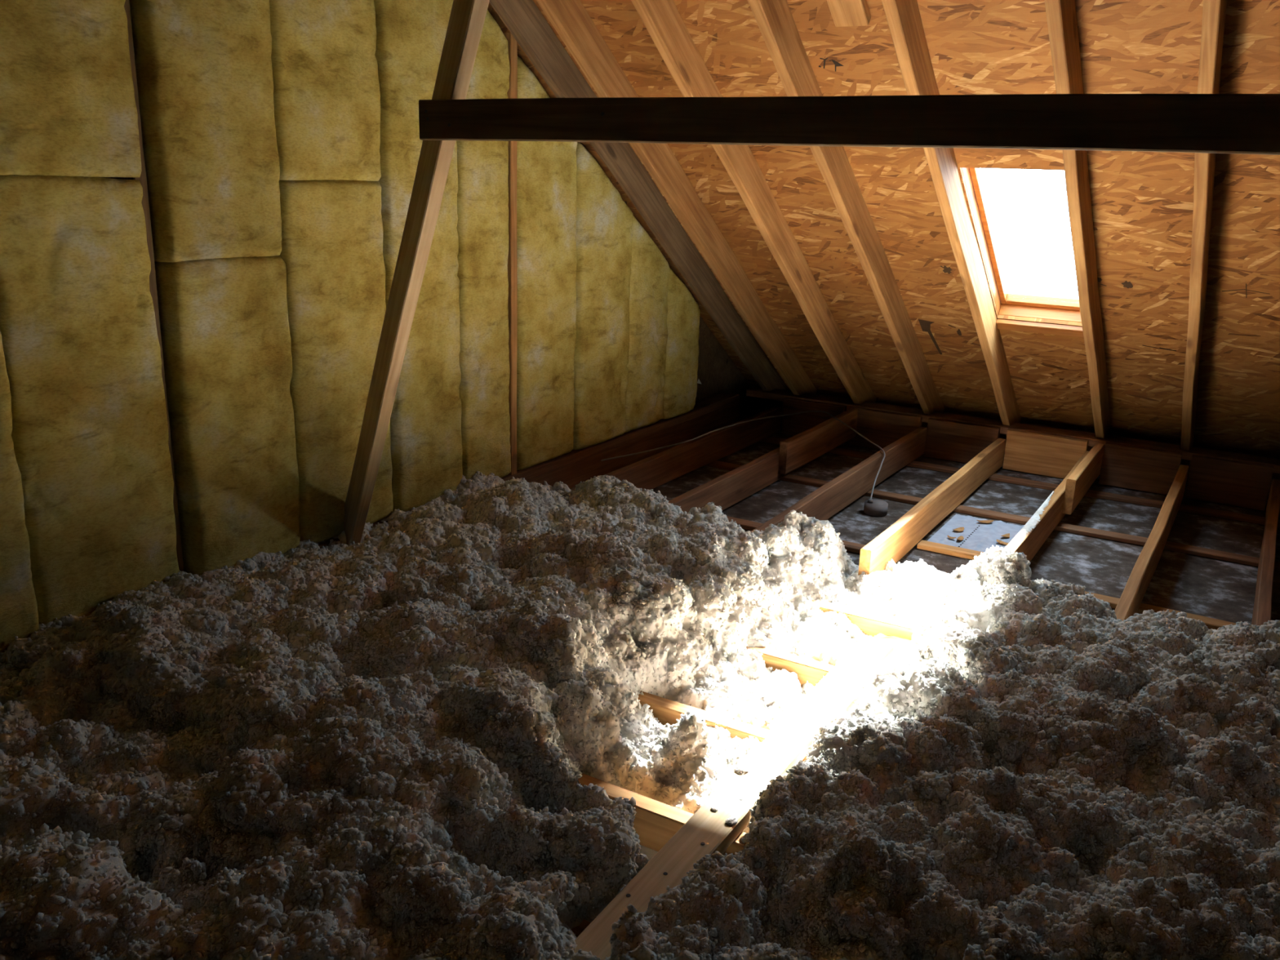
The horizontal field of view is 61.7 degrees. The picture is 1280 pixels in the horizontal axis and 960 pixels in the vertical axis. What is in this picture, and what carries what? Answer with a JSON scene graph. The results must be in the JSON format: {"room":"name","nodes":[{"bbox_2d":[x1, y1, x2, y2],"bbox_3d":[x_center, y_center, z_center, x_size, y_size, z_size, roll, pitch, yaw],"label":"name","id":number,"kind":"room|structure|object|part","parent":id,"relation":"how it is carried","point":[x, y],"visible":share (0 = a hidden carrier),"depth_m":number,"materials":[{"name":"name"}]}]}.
{"room":"attic","nodes":[
{"label":"attic","id":0,"kind":"room"},
{"bbox_2d":[99,177,749,414],"bbox_3d":[-2.140,-1.099,1.304,0.030,4.010,11.450,11,19,29],"label":"wall","id":1,"kind":"structure","parent":0,"point":[717,373],"depth_m":5.95,"materials":[{"name":"brown wood"}]},
{"bbox_2d":[487,0,1279,457],"bbox_3d":[1.590,-1.327,2.380,5.440,3.905,5.569,11,19,29],"label":"roof sheathing","id":2,"kind":"structure","parent":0,"point":[1142,202],"depth_m":3.96,"materials":[{"name":"brown wood"}]},
{"bbox_2d":[488,0,786,406],"bbox_3d":[-0.486,-1.667,3.499,0.049,3.810,5.359,11,19,29],"label":"rafter","id":3,"kind":"object","parent":2,"relation":"attached to","point":[523,19],"visible":0.83,"depth_m":4.51,"materials":[{"name":"brown wood"}]},
{"bbox_2d":[746,386,1279,473],"bbox_3d":[2.091,-0.216,5.250,3.400,0.042,0.144,11,19,29],"label":"board","id":4,"kind":"object","parent":3,"relation":"attached to","point":[776,394],"visible":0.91,"depth_m":5.33,"materials":[{"name":"brown wood"}]},
{"bbox_2d":[536,0,817,395],"bbox_3d":[-0.328,-1.636,3.409,0.046,3.808,5.361,11,19,29],"label":"rafter","id":5,"kind":"object","parent":2,"relation":"attached to","point":[570,19],"visible":0.88,"depth_m":4.41,"materials":[{"name":"brown wood"}]},
{"bbox_2d":[631,0,876,404],"bbox_3d":[-0.028,-1.577,3.239,0.045,3.808,5.361,11,19,29],"label":"rafter","id":6,"kind":"object","parent":2,"relation":"attached to","point":[662,20],"visible":0.89,"depth_m":4.25,"materials":[{"name":"brown wood"}]},
{"bbox_2d":[747,0,944,413],"bbox_3d":[0.302,-1.511,3.051,0.049,3.806,5.362,11,19,29],"label":"rafter","id":7,"kind":"object","parent":2,"relation":"attached to","point":[775,20],"visible":0.91,"depth_m":4.06,"materials":[{"name":"brown wood"}]},
{"bbox_2d":[826,0,871,26],"bbox_3d":[0.464,-1.559,2.867,0.107,0.552,0.765,11,19,29],"label":"cleat","id":8,"kind":"object","parent":2,"relation":"attached to","point":[844,13],"visible":1,"depth_m":3.20,"materials":[{"name":"brown wood"}]},
{"bbox_2d":[881,0,1021,435],"bbox_3d":[0.645,-1.444,2.856,0.046,3.807,5.362,11,19,29],"label":"rafter","id":9,"kind":"object","parent":2,"relation":"attached to","point":[903,16],"visible":0.89,"depth_m":3.87,"materials":[{"name":"brown wood"}]},
{"bbox_2d":[961,167,1083,337],"bbox_3d":[1.518,-0.911,4.165,0.416,0.779,0.983,11,19,29],"label":"frame","id":10,"kind":"structure","parent":2,"relation":"attached to","point":[1051,308],"depth_m":4.55,"materials":[{"name":"brown wood"}]},
{"bbox_3d":[1.736,-0.653,4.610,0.388,0.021,0.058,11,-16,29],"label":"sill","id":11,"kind":"part","parent":10,"relation":"part of","materials":[{"name":"brown wood"}]},
{"bbox_2d":[1044,0,1111,455],"bbox_3d":[1.018,-1.371,2.645,0.049,3.807,5.362,11,19,29],"label":"rafter","id":12,"kind":"object","parent":2,"relation":"attached to","point":[1061,15],"visible":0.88,"depth_m":3.65,"materials":[{"name":"brown wood"}]},
{"bbox_2d":[1180,0,1226,466],"bbox_3d":[1.338,-1.307,2.463,0.045,3.814,5.357,11,19,29],"label":"rafter","id":13,"kind":"object","parent":2,"relation":"attached to","point":[1214,11],"visible":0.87,"depth_m":3.44,"materials":[{"name":"brown wood"}]},
{"bbox_2d":[653,413,1279,624],"bbox_3d":[0.017,1.297,0.521,5.440,0.020,11.500,11,19,29],"label":"floor","id":14,"kind":"structure","parent":0,"point":[1215,588],"depth_m":4.46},
{"bbox_2d":[570,919,591,937],"bbox_3d":[-0.270,0.801,1.996,0.755,0.092,0.048,11,19,29],"label":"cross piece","id":15,"kind":"object","parent":14,"relation":"on","point":[578,930],"visible":0.02,"depth_m":1.89,"materials":[{"name":"brown wood"}]},
{"bbox_2d":[525,400,742,488],"bbox_3d":[-1.954,0.692,2.029,0.104,0.143,9.640,11,19,29],"label":"joist","id":16,"kind":"object","parent":14,"relation":"on","point":[583,470],"visible":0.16,"depth_m":5.07,"materials":[{"name":"brown wood"}]},
{"bbox_2d":[316,392,739,548],"bbox_3d":[-0.779,0.096,3.891,0.104,0.044,5.000,11,19,29],"label":"plate","id":17,"kind":"object","parent":16,"relation":"on","point":[705,406],"visible":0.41,"depth_m":4.91,"materials":[{"name":"brown wood"}]},
{"bbox_2d":[0,330,39,656],"bbox_3d":[-1.579,-0.858,2.143,0.164,2.703,0.404,11,19,29],"label":"insulation batt","id":18,"kind":"object","parent":17,"relation":"on","point":[19,615],"visible":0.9,"depth_m":2.52,"materials":[{"name":"yellow glass"}]},
{"bbox_2d":[0,174,179,624],"bbox_3d":[-1.406,-0.191,2.703,0.140,1.120,0.429,11,19,29],"label":"insulation batt","id":19,"kind":"object","parent":17,"relation":"on","point":[82,349],"visible":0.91,"depth_m":2.64,"materials":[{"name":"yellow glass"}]},
{"bbox_2d":[0,0,142,177],"bbox_3d":[-1.364,-1.485,2.323,0.145,1.588,0.426,11,19,29],"label":"insulation batt","id":20,"kind":"object","parent":19,"relation":"on","point":[68,107],"visible":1,"depth_m":2.47,"materials":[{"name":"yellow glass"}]},
{"bbox_2d":[110,0,183,571],"bbox_3d":[-1.304,-0.987,2.681,0.104,2.680,0.042,11,19,29],"label":"stud","id":21,"kind":"object","parent":17,"relation":"on","point":[143,179],"visible":0.18,"depth_m":2.77,"materials":[{"name":"brown wood"}]},
{"bbox_2d":[154,256,300,576],"bbox_3d":[-1.179,-0.187,3.098,0.146,0.907,0.403,11,19,29],"label":"insulation batt","id":22,"kind":"object","parent":17,"relation":"on","point":[226,343],"visible":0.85,"depth_m":3.02,"materials":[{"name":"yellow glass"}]},
{"bbox_2d":[129,0,281,262],"bbox_3d":[-1.141,-1.438,2.731,0.145,1.712,0.405,11,19,29],"label":"insulation batt","id":23,"kind":"object","parent":22,"relation":"on","point":[204,70],"visible":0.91,"depth_m":2.80,"materials":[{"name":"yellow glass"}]},
{"bbox_2d":[277,179,393,542],"bbox_3d":[-0.973,-0.377,3.400,0.140,1.117,0.425,11,19,29],"label":"insulation batt","id":24,"kind":"object","parent":17,"relation":"on","point":[331,252],"visible":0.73,"depth_m":3.32,"materials":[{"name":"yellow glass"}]},
{"bbox_2d":[269,0,381,181],"bbox_3d":[-0.941,-1.496,3.076,0.133,1.223,0.422,11,19,29],"label":"insulation batt","id":25,"kind":"object","parent":24,"relation":"on","point":[326,93],"visible":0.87,"depth_m":3.12,"materials":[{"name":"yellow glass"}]},
{"bbox_2d":[343,0,489,546],"bbox_3d":[-0.492,-0.816,2.609,0.045,2.566,1.572,-10,20,-35],"label":"brace","id":26,"kind":"object","parent":17,"relation":"on","point":[467,17],"visible":0.91,"depth_m":2.80,"materials":[{"name":"brown wood"}]},
{"bbox_2d":[418,93,1279,155],"bbox_3d":[1.382,-0.480,1.458,4.412,0.093,0.042,11,19,29],"label":"beam","id":27,"kind":"structure","parent":26,"relation":"attached to","point":[1205,123],"depth_m":1.96,"materials":[{"name":"wood"}]},
{"bbox_2d":[373,0,462,511],"bbox_3d":[-0.757,-0.909,3.591,0.146,2.044,0.364,11,19,29],"label":"insulation batt","id":28,"kind":"object","parent":17,"relation":"on","point":[426,437],"visible":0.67,"depth_m":3.62,"materials":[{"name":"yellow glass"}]},
{"bbox_2d":[456,9,511,479],"bbox_3d":[-0.599,-0.861,3.885,0.146,1.797,0.294,11,19,29],"label":"insulation batt","id":29,"kind":"object","parent":17,"relation":"on","point":[482,166],"visible":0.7,"depth_m":3.87,"materials":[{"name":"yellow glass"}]},
{"bbox_2d":[503,32,517,475],"bbox_3d":[-0.511,-0.811,4.048,0.093,1.630,0.042,11,19,29],"label":"stud","id":30,"kind":"object","parent":17,"relation":"on","point":[512,93],"visible":0.38,"depth_m":4.02,"materials":[{"name":"brown wood"}]},
{"bbox_2d":[516,56,577,470],"bbox_3d":[-0.401,-0.836,4.247,0.142,1.562,0.407,11,19,29],"label":"insulation batt","id":31,"kind":"object","parent":17,"relation":"on","point":[547,171],"visible":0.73,"depth_m":4.22,"materials":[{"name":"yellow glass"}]},
{"bbox_2d":[573,142,633,449],"bbox_3d":[-0.190,-0.792,4.626,0.151,1.278,0.421,11,19,29],"label":"insulation batt","id":32,"kind":"object","parent":17,"relation":"on","point":[604,221],"visible":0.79,"depth_m":4.57,"materials":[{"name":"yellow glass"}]},
{"bbox_2d":[624,216,670,432],"bbox_3d":[0.002,-0.740,4.983,0.148,0.992,0.375,11,19,29],"label":"insulation batt","id":33,"kind":"object","parent":17,"relation":"on","point":[650,270],"visible":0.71,"depth_m":4.93,"materials":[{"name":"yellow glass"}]},
{"bbox_2d":[662,268,700,419],"bbox_3d":[0.174,-0.695,5.300,0.151,0.740,0.337,11,19,29],"label":"insulation batt","id":34,"kind":"object","parent":17,"relation":"on","point":[681,371],"visible":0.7,"depth_m":5.23,"materials":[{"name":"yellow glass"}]},
{"bbox_2d":[0,471,1279,959],"bbox_3d":[-0.148,1.196,0.182,5.200,0.355,7.639,11,19,29],"label":"insulation","id":35,"kind":"object","parent":14,"relation":"on","point":[379,747],"visible":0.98,"depth_m":2.19},
{"bbox_2d":[577,773,746,855],"bbox_3d":[-0.065,0.713,2.327,0.755,0.092,0.048,11,19,29],"label":"cross piece","id":36,"kind":"object","parent":14,"relation":"on","point":[655,822],"visible":0.21,"depth_m":2.25,"materials":[{"name":"brown wood"}]},
{"bbox_2d":[570,405,782,491],"bbox_3d":[-1.718,0.738,1.897,0.044,0.145,9.645,11,19,29],"label":"joist","id":37,"kind":"object","parent":14,"relation":"on","point":[652,472],"visible":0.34,"depth_m":5.07,"materials":[{"name":"brown wood"}]},
{"bbox_2d":[637,690,807,760],"bbox_3d":[0.146,0.621,2.666,0.755,0.093,0.047,11,19,29],"label":"cross piece","id":38,"kind":"object","parent":14,"relation":"on","point":[667,711],"visible":0.16,"depth_m":2.66,"materials":[{"name":"brown wood"}]},
{"bbox_2d":[668,440,847,513],"bbox_3d":[-1.383,0.804,1.707,0.044,0.145,9.645,11,19,29],"label":"joist","id":39,"kind":"object","parent":14,"relation":"on","point":[725,491],"visible":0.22,"depth_m":4.56,"materials":[{"name":"brown wood"}]},
{"bbox_2d":[777,408,857,474],"bbox_3d":[0.892,-0.202,5.285,0.040,0.152,0.920,11,19,29],"label":"block","id":40,"kind":"object","parent":39,"relation":"attached to","point":[797,451],"visible":0.98,"depth_m":5.19,"materials":[{"name":"brown wood"}]},
{"bbox_2d":[726,515,865,554],"bbox_3d":[0.375,0.172,4.366,1.350,0.022,0.067,11,19,29],"label":"strap","id":41,"kind":"object","parent":14,"relation":"on","point":[852,547],"visible":0.16,"depth_m":4.29,"materials":[{"name":"brown wood"}]},
{"bbox_2d":[746,646,873,687],"bbox_3d":[0.363,0.525,3.014,0.755,0.092,0.049,11,19,29],"label":"cross piece","id":42,"kind":"object","parent":14,"relation":"on","point":[806,669],"visible":0.15,"depth_m":2.95,"materials":[{"name":"brown wood"}]},
{"bbox_2d":[573,635,894,959],"bbox_3d":[0.239,0.660,2.306,0.093,0.042,1.730,11,18,29],"label":"plank","id":43,"kind":"object","parent":42,"relation":"on","point":[706,832],"visible":0.83,"depth_m":2.24,"materials":[{"name":"brown wood"}]},
{"bbox_2d":[711,807,718,811],"bbox_3d":[0.152,0.670,2.182,0.017,0.005,0.013,13,20,34],"label":"tuft","id":44,"kind":"object","parent":43,"relation":"on","point":[714,809],"visible":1,"depth_m":2.18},
{"bbox_2d":[724,816,737,825],"bbox_3d":[0.184,0.681,2.141,0.029,0.009,0.024,-11,20,-37],"label":"tuft","id":45,"kind":"object","parent":43,"relation":"on","point":[732,820],"visible":1,"depth_m":2.14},
{"bbox_2d":[733,762,751,774],"bbox_3d":[0.223,0.627,2.333,0.044,0.009,0.037,-11,21,-38],"label":"tuft","id":46,"kind":"object","parent":43,"relation":"on","point":[740,768],"visible":1,"depth_m":2.33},
{"bbox_2d":[781,397,846,435],"bbox_3d":[0.943,-0.326,5.814,0.348,0.201,0.039,11,19,29],"label":"board","id":47,"kind":"object","parent":14,"relation":"on","point":[793,424],"visible":0.57,"depth_m":5.82,"materials":[{"name":"brown wood"}]},
{"bbox_2d":[750,426,927,532],"bbox_3d":[-1.032,0.873,1.508,0.044,0.145,9.645,11,19,29],"label":"joist","id":48,"kind":"object","parent":14,"relation":"on","point":[838,493],"visible":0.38,"depth_m":4.66,"materials":[{"name":"brown wood"}]},
{"bbox_2d":[811,600,914,639],"bbox_3d":[0.573,0.434,3.354,0.755,0.094,0.048,11,19,29],"label":"cross piece","id":49,"kind":"object","parent":14,"relation":"on","point":[872,624],"visible":0.2,"depth_m":3.25,"materials":[{"name":"brown wood"}]},
{"bbox_2d":[863,498,888,516],"bbox_3d":[1.006,0.112,4.563,0.100,0.065,0.100,11,19,29],"label":"junction box","id":50,"kind":"object","parent":14,"relation":"on","point":[872,507],"visible":1,"depth_m":4.53,"materials":[{"name":"metal"}]},
{"bbox_2d":[600,410,885,498],"bbox_3d":[0.630,-0.118,4.930,1.047,0.167,1.366,11,19,29],"label":"cable","id":51,"kind":"object","parent":50,"relation":"attached to","point":[829,414],"visible":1,"depth_m":5.08,"materials":[{"name":"black plastic"}]},
{"bbox_2d":[848,406,922,448],"bbox_3d":[1.285,-0.259,5.619,0.368,0.201,0.039,11,19,29],"label":"board","id":52,"kind":"object","parent":14,"relation":"on","point":[882,428],"visible":0.72,"depth_m":5.61,"materials":[{"name":"brown wood"}]},
{"bbox_2d":[857,438,1005,575],"bbox_3d":[1.278,0.082,4.491,0.043,0.143,1.975,11,19,29],"label":"joist","id":53,"kind":"object","parent":14,"relation":"on","point":[895,542],"visible":0.94,"depth_m":4.24,"materials":[{"name":"brown wood"}]},
{"bbox_2d":[916,539,984,559],"bbox_3d":[1.247,0.281,4.085,0.365,0.019,0.065,11,19,29],"label":"strap","id":54,"kind":"object","parent":14,"relation":"on","point":[922,544],"visible":0.59,"depth_m":4.10,"materials":[{"name":"brown wood"}]},
{"bbox_2d":[924,417,1000,463],"bbox_3d":[1.629,-0.190,5.422,0.353,0.201,0.039,11,19,29],"label":"board","id":55,"kind":"object","parent":14,"relation":"on","point":[947,440],"visible":0.81,"depth_m":5.42,"materials":[{"name":"brown wood"}]},
{"bbox_2d":[927,513,1024,552],"bbox_3d":[1.392,0.225,4.317,0.360,0.007,0.481,11,19,29],"label":"paper sheet","id":56,"kind":"object","parent":14,"relation":"on","point":[977,535],"visible":0.7,"depth_m":4.35,"materials":[{"name":"white paper"}]},
{"bbox_2d":[952,527,964,531],"bbox_3d":[1.301,0.201,4.368,0.034,0.009,0.060,14,20,37],"label":"chip","id":57,"kind":"object","parent":56,"relation":"on","point":[959,529],"visible":1,"depth_m":4.36,"materials":[{"name":"brown wood"}]},
{"bbox_2d":[956,535,964,540],"bbox_3d":[1.272,0.233,4.256,0.024,0.009,0.052,12,19,32],"label":"chip","id":58,"kind":"object","parent":56,"relation":"on","point":[960,538],"visible":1,"depth_m":4.26,"materials":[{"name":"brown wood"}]},
{"bbox_2d":[977,520,994,523],"bbox_3d":[1.447,0.172,4.484,0.072,0.009,0.030,0,16,-5],"label":"chip","id":59,"kind":"object","parent":56,"relation":"on","point":[980,521],"visible":1,"depth_m":4.48,"materials":[{"name":"brown wood"}]},
{"bbox_2d":[996,539,1008,545],"bbox_3d":[1.437,0.247,4.227,0.030,0.009,0.064,-14,22,-42],"label":"chip","id":60,"kind":"object","parent":56,"relation":"on","point":[999,541],"visible":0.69,"depth_m":4.22,"materials":[{"name":"brown wood"}]},
{"bbox_2d":[1000,533,1009,537],"bbox_3d":[1.473,0.224,4.308,0.054,0.009,0.027,-10,20,-36],"label":"chip","id":61,"kind":"object","parent":56,"relation":"on","point":[1008,534],"visible":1,"depth_m":4.31,"materials":[{"name":"brown wood"}]},
{"bbox_2d":[704,460,1279,571],"bbox_3d":[1.451,0.137,4.607,2.950,0.023,0.068,11,19,29],"label":"strap","id":62,"kind":"object","parent":14,"relation":"on","point":[1125,538],"visible":0.59,"depth_m":4.41,"materials":[{"name":"brown wood"}]},
{"bbox_2d":[759,436,1279,527],"bbox_3d":[1.770,-0.001,5.120,2.950,0.023,0.068,11,19,29],"label":"strap","id":63,"kind":"object","parent":14,"relation":"on","point":[1091,493],"visible":0.52,"depth_m":4.93,"materials":[{"name":"brown wood"}]},
{"bbox_2d":[1002,428,1088,479],"bbox_3d":[1.975,-0.123,5.226,0.370,0.202,0.039,11,19,29],"label":"board","id":64,"kind":"object","parent":14,"relation":"on","point":[1025,451],"visible":0.86,"depth_m":5.21,"materials":[{"name":"brown wood"}]},
{"bbox_2d":[1004,450,1088,561],"bbox_3d":[-0.340,1.009,1.115,0.044,0.145,9.645,11,19,29],"label":"joist","id":65,"kind":"object","parent":14,"relation":"on","point":[1029,544],"visible":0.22,"depth_m":4.17,"materials":[{"name":"brown wood"}]},
{"bbox_2d":[1005,490,1053,551],"bbox_3d":[1.423,0.175,3.922,0.042,0.008,1.120,11,19,29],"label":"wool dust","id":66,"kind":"object","parent":65,"relation":"on","point":[1030,524],"visible":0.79,"depth_m":3.96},
{"bbox_2d":[1062,443,1104,514],"bbox_3d":[1.975,-0.016,4.759,0.038,0.152,0.760,11,19,29],"label":"block","id":67,"kind":"object","parent":65,"relation":"attached to","point":[1088,470],"visible":1,"depth_m":4.62,"materials":[{"name":"brown wood"}]},
{"bbox_2d":[1098,442,1182,495],"bbox_3d":[2.342,-0.052,5.016,0.328,0.202,0.040,11,19,29],"label":"board","id":68,"kind":"object","parent":14,"relation":"on","point":[1123,466],"visible":0.88,"depth_m":5.00,"materials":[{"name":"brown wood"}]},
{"bbox_2d":[1114,464,1189,621],"bbox_3d":[0.008,1.078,0.917,0.044,0.145,9.645,11,19,29],"label":"joist","id":69,"kind":"object","parent":14,"relation":"on","point":[1131,599],"visible":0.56,"depth_m":3.80,"materials":[{"name":"brown wood"}]},
{"bbox_2d":[1084,591,1236,630],"bbox_3d":[1.830,0.462,3.529,1.143,0.022,0.066,11,19,29],"label":"strap","id":70,"kind":"object","parent":14,"relation":"on","point":[1211,623],"visible":0.23,"depth_m":3.57,"materials":[{"name":"brown wood"}]},
{"bbox_2d":[1184,454,1273,511],"bbox_3d":[2.657,0.011,4.837,0.324,0.201,0.039,11,19,29],"label":"board","id":71,"kind":"object","parent":14,"relation":"on","point":[1210,479],"visible":1,"depth_m":4.82,"materials":[{"name":"brown wood"}]},
{"bbox_2d":[1251,479,1279,797],"bbox_3d":[0.322,1.140,0.739,0.044,0.145,9.645,11,19,29],"label":"joist","id":72,"kind":"object","parent":14,"relation":"on","point":[1262,610],"visible":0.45,"depth_m":3.69,"materials":[{"name":"brown wood"}]},
{"bbox_2d":[747,384,1279,492],"bbox_3d":[2.902,-0.056,5.133,5.240,0.190,0.030,11,19,29],"label":"wall","id":73,"kind":"structure","parent":0,"point":[756,405],"depth_m":5.77,"materials":[{"name":"brown wood"}]}
]}

